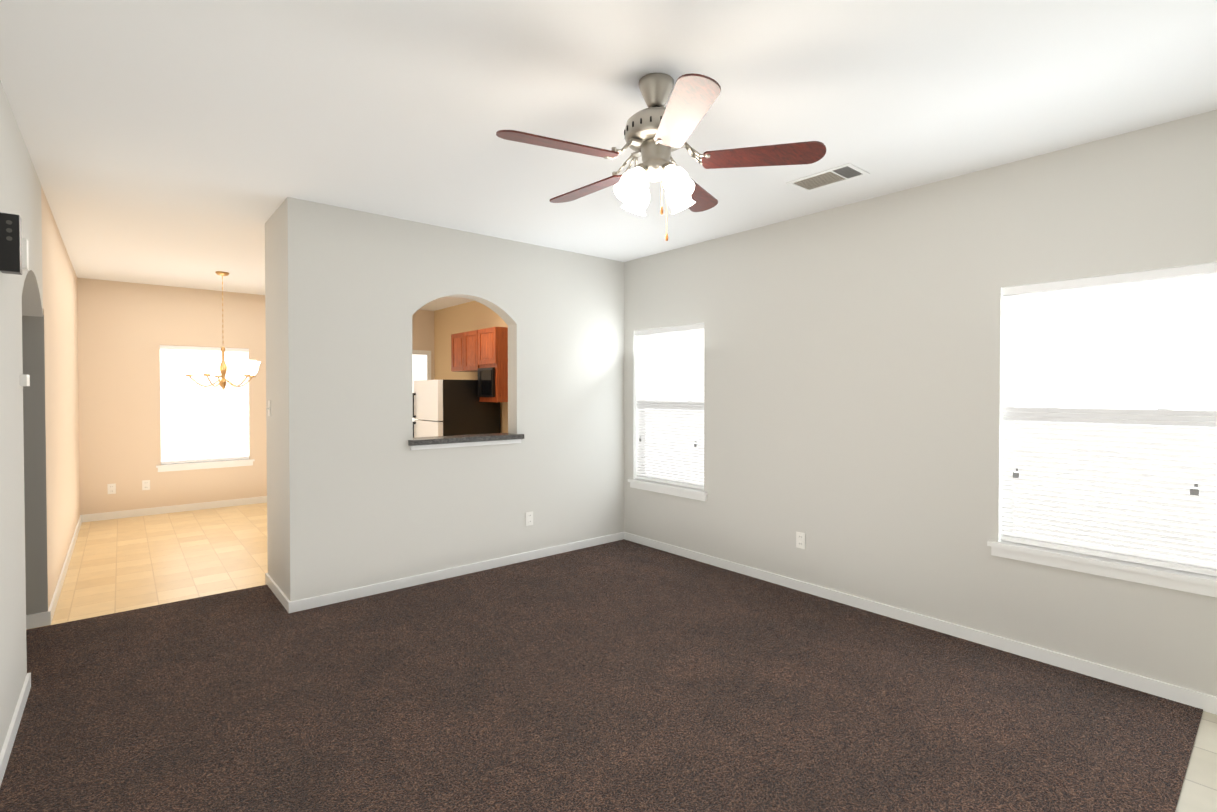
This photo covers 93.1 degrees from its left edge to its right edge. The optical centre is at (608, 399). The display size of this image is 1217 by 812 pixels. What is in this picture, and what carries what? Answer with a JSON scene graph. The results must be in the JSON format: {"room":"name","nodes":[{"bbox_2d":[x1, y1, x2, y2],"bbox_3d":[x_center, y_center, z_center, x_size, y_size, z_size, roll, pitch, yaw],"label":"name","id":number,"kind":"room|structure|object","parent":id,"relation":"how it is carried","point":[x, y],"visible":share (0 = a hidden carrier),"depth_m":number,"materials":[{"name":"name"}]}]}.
{"room":"living room","nodes":[
{"label":"living room","id":0,"kind":"room"},
{"bbox_2d":[0,80,79,752],"bbox_3d":[-2.833,0.063,2.696,0.120,2.740,10.030,-1,1,-40],"label":"wall","id":1,"kind":"structure","parent":0,"point":[20,195],"depth_m":3.00,"materials":[{"name":"white paint"}]},
{"bbox_2d":[0,212,21,274],"bbox_3d":[-2.416,-0.627,2.331,0.058,0.230,0.072,-1,1,-40],"label":"speaker","id":2,"kind":"object","parent":1,"relation":"attached to","point":[10,243],"visible":1,"depth_m":2.31},
{"bbox_2d":[0,673,30,786],"bbox_3d":[-1.248,1.414,0.941,0.013,0.085,4.973,-1,1,-40],"label":"baseboard","id":3,"kind":"structure","parent":1,"relation":"attached to","point":[7,747],"depth_m":2.41,"materials":[{"name":"white wood"}]},
{"bbox_2d":[20,374,29,385],"bbox_3d":[-2.799,-0.090,2.766,0.024,0.055,0.115,-1,1,-40],"label":"detector","id":4,"kind":"object","parent":1,"relation":"attached to","point":[24,379],"visible":1,"depth_m":2.73,"materials":[{"name":"white plastic"}]},
{"bbox_2d":[22,238,28,269],"bbox_3d":[-2.813,-0.698,2.775,0.026,0.140,0.070,-1,1,-40],"label":"detector","id":5,"kind":"object","parent":1,"relation":"attached to","point":[25,259],"visible":0.64,"depth_m":2.75,"materials":[{"name":"white plastic"}]},
{"bbox_2d":[22,315,47,614],"bbox_3d":[-3.579,0.446,3.585,0.120,1.950,0.006,-1,1,-40],"label":"door frame","id":6,"kind":"structure","parent":1,"relation":"attached to","point":[34,422],"depth_m":3.59,"materials":[{"name":"grey paint"}]},
{"bbox_2d":[44,515,83,625],"bbox_3d":[-4.706,1.359,5.037,0.013,0.085,3.683,-1,1,-40],"label":"baseboard","id":7,"kind":"structure","parent":1,"relation":"attached to","point":[48,616],"depth_m":4.33,"materials":[{"name":"white wood"}]},
{"bbox_2d":[26,503,267,629],"bbox_3d":[-1.614,1.469,3.744,5.630,0.100,10.130,-1,1,-40],"label":"floor","id":8,"kind":"structure","parent":0,"point":[123,564],"depth_m":5.02,"materials":[{"name":"beige tile"}]},
{"bbox_2d":[413,379,499,437],"bbox_3d":[-1.990,0.561,7.499,0.885,1.615,0.770,-1,1,-40],"label":"refrigerator","id":9,"kind":"object","parent":8,"relation":"on","point":[443,407],"visible":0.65,"depth_m":7.18,"materials":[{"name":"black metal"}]},
{"bbox_2d":[0,539,1202,811],"bbox_3d":[-0.423,1.421,3.077,4.270,0.014,4.725,-1,1,-40],"label":"floor carpet","id":10,"kind":"object","parent":8,"relation":"on","point":[624,675],"visible":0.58,"depth_m":2.64,"materials":[{"name":"brown carpet"}]},
{"bbox_2d":[1175,711,1216,811],"bbox_3d":[1.541,1.454,0.843,4.150,0.008,1.225,-1,1,-40],"label":"tile floor","id":11,"kind":"structure","parent":8,"relation":"on","point":[1198,792],"depth_m":2.21,"materials":[{"name":"beige tile"}]},
{"bbox_2d":[77,278,433,514],"bbox_3d":[-4.377,-0.007,7.858,4.420,2.740,0.150,-1,1,-40],"label":"wall","id":12,"kind":"structure","parent":0,"point":[126,330],"depth_m":6.83,"materials":[{"name":"beige paint"}]},
{"bbox_2d":[107,483,115,493],"bbox_3d":[-5.716,1.030,6.637,0.072,0.116,0.008,-1,1,-40],"label":"outlet","id":13,"kind":"object","parent":12,"relation":"attached to","point":[111,488],"visible":1,"depth_m":6.63,"materials":[{"name":"white plastic"}]},
{"bbox_2d":[142,480,149,489],"bbox_3d":[-5.479,1.017,6.837,0.072,0.116,0.008,-1,1,-40],"label":"outlet","id":14,"kind":"object","parent":12,"relation":"attached to","point":[145,484],"visible":1,"depth_m":6.83,"materials":[{"name":"white plastic"}]},
{"bbox_2d":[84,496,266,521],"bbox_3d":[-4.335,1.322,7.803,4.150,0.085,0.013,-1,1,-40],"label":"baseboard","id":15,"kind":"structure","parent":12,"relation":"attached to","point":[263,499],"depth_m":6.99,"materials":[{"name":"white wood"}]},
{"bbox_2d":[156,345,254,471],"bbox_3d":[-5.056,0.105,7.253,1.010,1.523,0.170,-1,1,-40],"label":"dining room window","id":16,"kind":"structure","parent":12,"relation":"in","point":[200,425],"depth_m":7.21,"materials":[{"name":"white glass"}]},
{"bbox_2d":[412,350,430,421],"bbox_3d":[-3.130,0.296,8.796,0.890,2.110,0.029,-1,1,-40],"label":"back door","id":17,"kind":"structure","parent":12,"relation":"in","point":[421,363],"depth_m":8.96,"materials":[{"name":"white"}]},
{"bbox_2d":[265,203,285,594],"bbox_3d":[-2.352,0.043,4.173,0.110,2.740,0.634,-1,1,-40],"label":"wall","id":18,"kind":"structure","parent":0,"point":[274,313],"depth_m":4.11,"materials":[{"name":"white paint"}]},
{"bbox_2d":[267,400,270,415],"bbox_3d":[-2.515,0.067,4.268,0.016,0.116,0.072,-1,1,-40],"label":"light switch","id":19,"kind":"object","parent":18,"relation":"attached to","point":[269,408],"visible":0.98,"depth_m":4.25,"materials":[{"name":"white plastic"}]},
{"bbox_2d":[265,573,287,605],"bbox_3d":[-2.357,1.371,4.120,0.038,0.085,0.763,-1,1,-40],"label":"baseboard","id":20,"kind":"structure","parent":18,"relation":"attached to","point":[269,581],"depth_m":4.12,"materials":[{"name":"white wood"}]},
{"bbox_2d":[283,197,623,601],"bbox_3d":[-1.019,0.035,4.791,2.945,2.740,0.150,-1,1,-40],"label":"wall","id":21,"kind":"structure","parent":0,"point":[371,497],"depth_m":4.36,"materials":[{"name":"white paint"}]},
{"bbox_2d":[284,532,623,612],"bbox_3d":[-0.987,1.363,4.730,2.918,0.085,0.013,-1,1,-40],"label":"baseboard","id":22,"kind":"structure","parent":21,"relation":"attached to","point":[331,598],"depth_m":4.44,"materials":[{"name":"white"}]},
{"bbox_2d":[408,433,523,449],"bbox_3d":[-1.167,0.336,4.673,0.980,0.075,0.245,-1,1,-40],"label":"countertop","id":23,"kind":"structure","parent":21,"relation":"on","point":[421,443],"depth_m":4.57,"materials":[{"name":"stone"}]},
{"bbox_2d":[526,511,532,525],"bbox_3d":[-0.682,1.031,4.984,0.072,0.116,0.008,-1,1,-40],"label":"outlet","id":24,"kind":"object","parent":21,"relation":"attached to","point":[529,518],"visible":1,"depth_m":4.98,"materials":[{"name":"white plastic"}]},
{"bbox_2d":[434,301,507,432],"bbox_3d":[-1.315,-0.002,7.540,0.150,2.740,4.585,-1,1,-40],"label":"wall","id":25,"kind":"structure","parent":0,"point":[465,317],"depth_m":8.47,"materials":[{"name":"beige paint"}]},
{"bbox_2d":[451,327,507,401],"bbox_3d":[-1.618,-0.427,7.502,0.345,0.910,1.225,-1,1,-40],"label":"upper cabinet","id":26,"kind":"object","parent":25,"relation":"attached to","point":[473,351],"visible":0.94,"depth_m":7.12,"materials":[{"name":"brown wood"}]},
{"bbox_2d":[478,367,494,396],"bbox_3d":[-1.511,-0.206,7.101,0.051,0.360,0.380,-1,1,-40],"label":"microwave","id":27,"kind":"object","parent":26,"relation":"attached to","point":[486,382],"visible":0.95,"depth_m":7.05,"materials":[{"name":"black plastic"}]},
{"bbox_2d":[0,0,1216,310],"bbox_3d":[-1.614,-1.381,3.706,5.630,0.120,10.130,-1,1,-40],"label":"ceiling","id":28,"kind":"structure","parent":0,"point":[194,144],"depth_m":2.54,"materials":[{"name":"white paint"}]},
{"bbox_2d":[180,271,260,389],"bbox_3d":[-4.137,-0.726,6.179,0.738,1.254,0.716,-1,1,-40],"label":"dining chandelier","id":29,"kind":"object","parent":28,"relation":"hanging from","point":[249,368],"visible":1,"depth_m":6.09,"materials":[{"name":"gold metal"}]},
{"bbox_2d":[496,73,825,240],"bbox_3d":[0.158,-0.975,2.401,1.271,0.654,1.237,-1,1,-40],"label":"ceiling fan","id":30,"kind":"object","parent":28,"relation":"hanging from","point":[656,132],"visible":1,"depth_m":2.29,"materials":[{"name":"brown wood"}]},
{"bbox_2d":[786,163,869,191],"bbox_3d":[1.300,-1.314,3.432,0.240,0.006,0.400,-1,1,-40],"label":"ceiling vent","id":31,"kind":"object","parent":28,"relation":"in","point":[832,176],"visible":1,"depth_m":3.42,"materials":[{"name":"white metal"}]},
{"bbox_2d":[624,110,1216,696],"bbox_3d":[1.920,0.050,3.709,0.150,2.740,5.445,-1,1,-40],"label":"wall","id":32,"kind":"structure","parent":0,"point":[852,390],"depth_m":3.61,"materials":[{"name":"white paint"}]},
{"bbox_2d":[628,323,707,500],"bbox_3d":[0.566,0.102,5.275,0.170,1.513,0.975,-1,1,-40],"label":"living room window","id":33,"kind":"structure","parent":32,"relation":"in","point":[670,386],"depth_m":5.25,"materials":[{"name":"white glass"}]},
{"bbox_2d":[796,531,804,548],"bbox_3d":[1.403,1.030,4.211,0.008,0.116,0.072,-1,1,-40],"label":"outlet","id":34,"kind":"object","parent":32,"relation":"attached to","point":[800,539],"visible":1,"depth_m":4.21,"materials":[{"name":"white plastic"}]},
{"bbox_2d":[624,532,1216,714],"bbox_3d":[1.833,1.377,3.702,0.013,0.085,5.220,-1,1,-40],"label":"baseboard","id":35,"kind":"structure","parent":32,"relation":"attached to","point":[1200,700],"depth_m":3.35,"materials":[{"name":"white wood"}]},
{"bbox_2d":[987,263,1216,597],"bbox_3d":[2.531,0.133,2.947,0.170,1.513,0.980,-1,1,-40],"label":"living room window","id":36,"kind":"structure","parent":32,"relation":"in","point":[1109,425],"depth_m":2.90,"materials":[{"name":"white glass"}]}
]}

